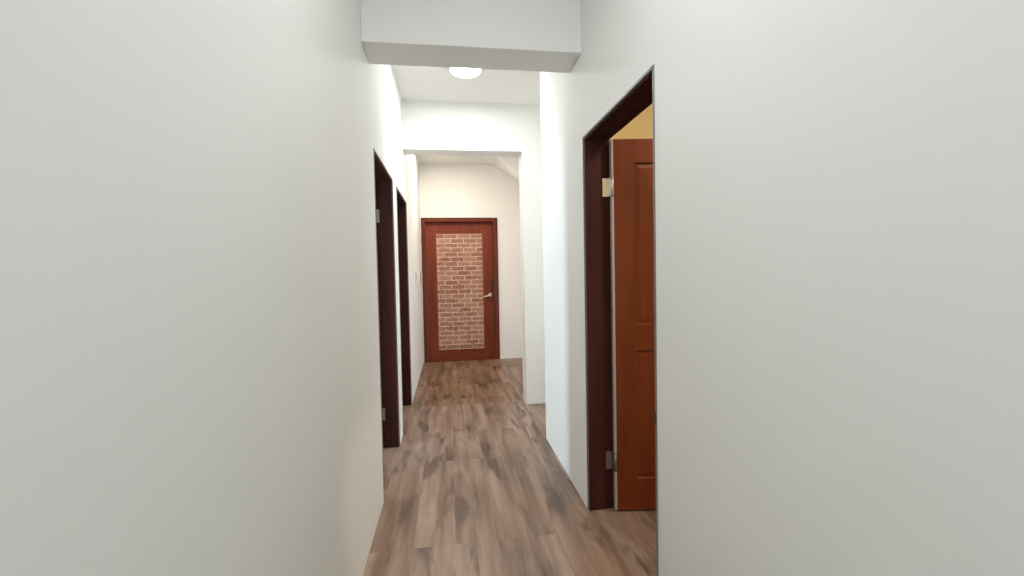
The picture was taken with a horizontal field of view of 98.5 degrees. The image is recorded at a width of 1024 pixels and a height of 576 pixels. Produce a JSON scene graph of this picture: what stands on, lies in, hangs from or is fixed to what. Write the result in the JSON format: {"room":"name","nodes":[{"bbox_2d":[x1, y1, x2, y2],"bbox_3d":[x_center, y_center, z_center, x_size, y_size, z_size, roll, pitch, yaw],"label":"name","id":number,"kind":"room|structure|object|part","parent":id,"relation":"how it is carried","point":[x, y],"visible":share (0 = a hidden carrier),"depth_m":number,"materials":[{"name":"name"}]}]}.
{"room":"home hallway","nodes":[
{"label":"home hallway","id":0,"kind":"room"},
{"bbox_2d":[0,0,423,575],"bbox_3d":[-0.788,-0.227,2.062,0.130,3.055,9.517,-1,2,-8],"label":"wall","id":1,"kind":"structure","parent":0,"point":[190,356],"depth_m":0.72,"materials":[{"name":"white paint"}]},
{"bbox_2d":[373,148,399,500],"bbox_3d":[-1.321,0.230,2.972,0.963,2.100,0.864,-1,2,-8],"label":"door","id":2,"kind":"structure","parent":1,"relation":"in","point":[383,182],"depth_m":3.44,"materials":[{"name":"brown wood"}]},
{"bbox_3d":[-1.039,-0.555,3.383,0.036,0.100,0.042,-1,2,-8],"label":"hinge plate","id":3,"kind":"part","parent":2,"relation":"part of","materials":[{"name":"metal"}]},
{"bbox_3d":[-1.009,0.989,3.435,0.036,0.100,0.042,-1,2,-8],"label":"hinge plate","id":4,"kind":"part","parent":2,"relation":"part of","materials":[{"name":"metal"}]},
{"bbox_2d":[396,186,411,433],"bbox_3d":[-1.483,0.196,4.084,0.970,2.100,0.871,-1,2,-8],"label":"door","id":5,"kind":"structure","parent":1,"relation":"in","point":[401,203],"depth_m":4.55,"materials":[{"name":"brown wood"}]},
{"bbox_2d":[418,271,421,283],"bbox_3d":[-1.272,-0.146,6.100,0.042,0.170,0.100,-1,2,-8],"label":"intercom","id":6,"kind":"object","parent":1,"relation":"attached to","point":[419,272],"visible":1,"depth_m":6.05,"materials":[{"name":"white plastic"}]},
{"bbox_2d":[392,65,539,164],"bbox_3d":[-0.489,-1.815,2.146,6.520,0.100,9.937,-1,2,-8],"label":"ceiling","id":7,"kind":"structure","parent":0,"point":[420,83],"depth_m":4.04,"materials":[{"name":"paint"}]},
{"bbox_2d":[449,67,481,77],"bbox_3d":[-0.385,-1.806,3.659,0.270,0.022,0.270,-1,2,-8],"label":"ceiling light","id":8,"kind":"object","parent":7,"relation":"in","point":[459,72],"visible":0.59,"depth_m":3.68,"materials":[{"name":"white plastic"}]},
{"bbox_2d":[360,0,580,72],"bbox_3d":[-0.219,-1.534,2.467,1.173,0.493,0.250,-1,2,-8],"label":"beam","id":9,"kind":"structure","parent":7,"relation":"attached to","point":[518,35],"depth_m":2.37,"materials":[{"name":"paint"}]},
{"bbox_2d":[482,156,518,179],"bbox_3d":[0.185,-1.275,6.615,1.517,1.305,0.717,-1,2,-8],"label":"soffit","id":10,"kind":"structure","parent":7,"relation":"attached to","point":[510,165],"depth_m":6.22,"materials":[{"name":"white paint"}]},
{"bbox_2d":[419,163,522,361],"bbox_3d":[0.220,-0.417,7.110,3.550,3.055,0.200,-1,2,-8],"label":"wall","id":11,"kind":"structure","parent":0,"point":[445,190],"depth_m":6.91,"materials":[{"name":"white paint"}]},
{"bbox_2d":[421,218,499,361],"bbox_3d":[-0.800,0.023,6.929,1.172,2.227,0.136,-1,2,-8],"label":"door","id":12,"kind":"structure","parent":11,"relation":"in","point":[460,255],"depth_m":6.93,"materials":[{"name":"brown wood"}]},
{"bbox_3d":[-0.810,0.058,6.935,0.714,1.810,0.012,-1,2,-8],"label":"brick panel","id":13,"kind":"part","parent":12,"relation":"part of","materials":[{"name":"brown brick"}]},
{"bbox_2d":[401,100,545,403],"bbox_3d":[0.633,-0.343,4.672,3.420,3.055,0.202,-1,2,-8],"label":"wall","id":14,"kind":"structure","parent":0,"point":[428,127],"depth_m":4.47,"materials":[{"name":"white paint"}]},
{"bbox_2d":[363,358,655,575],"bbox_3d":[-0.428,1.338,2.253,6.520,0.100,9.937,-1,2,-8],"label":"floor","id":15,"kind":"structure","parent":0,"point":[481,489],"depth_m":2.63,"materials":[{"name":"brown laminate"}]},
{"bbox_2d":[609,104,652,399],"bbox_3d":[1.923,-0.232,0.658,2.237,3.055,5.975,-1,2,-8],"label":"wall","id":16,"kind":"structure","parent":0,"point":[641,126],"depth_m":3.51,"materials":[{"name":"paint"}]},
{"bbox_2d":[540,0,1023,575],"bbox_3d":[0.743,-0.206,0.550,0.130,3.055,6.091,-1,2,-8],"label":"wall","id":17,"kind":"structure","parent":0,"point":[839,184],"depth_m":0.91,"materials":[{"name":"white paint"}]},
{"bbox_2d":[582,64,657,575],"bbox_3d":[0.943,0.215,2.124,0.958,2.100,0.861,-1,2,-8],"label":"door","id":18,"kind":"structure","parent":17,"relation":"in","point":[619,177],"depth_m":2.45,"materials":[{"name":"brown wood"}]},
{"bbox_3d":[0.523,-0.558,2.434,0.036,0.100,0.042,-1,2,-8],"label":"hinge plate","id":19,"kind":"part","parent":18,"relation":"part of","materials":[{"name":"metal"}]},
{"bbox_3d":[0.553,0.976,2.486,0.036,0.100,0.042,-1,2,-8],"label":"hinge plate","id":20,"kind":"part","parent":18,"relation":"part of","materials":[{"name":"metal"}]},
{"bbox_3d":[0.965,-0.248,2.455,0.571,0.891,0.036,-1,2,-1],"label":"panel","id":21,"kind":"part","parent":18,"relation":"part of","materials":[{"name":"brown wood"}]},
{"bbox_3d":[0.983,0.701,2.487,0.571,0.722,0.036,-1,2,-1],"label":"panel","id":22,"kind":"part","parent":18,"relation":"part of","materials":[{"name":"brown wood"}]}
]}

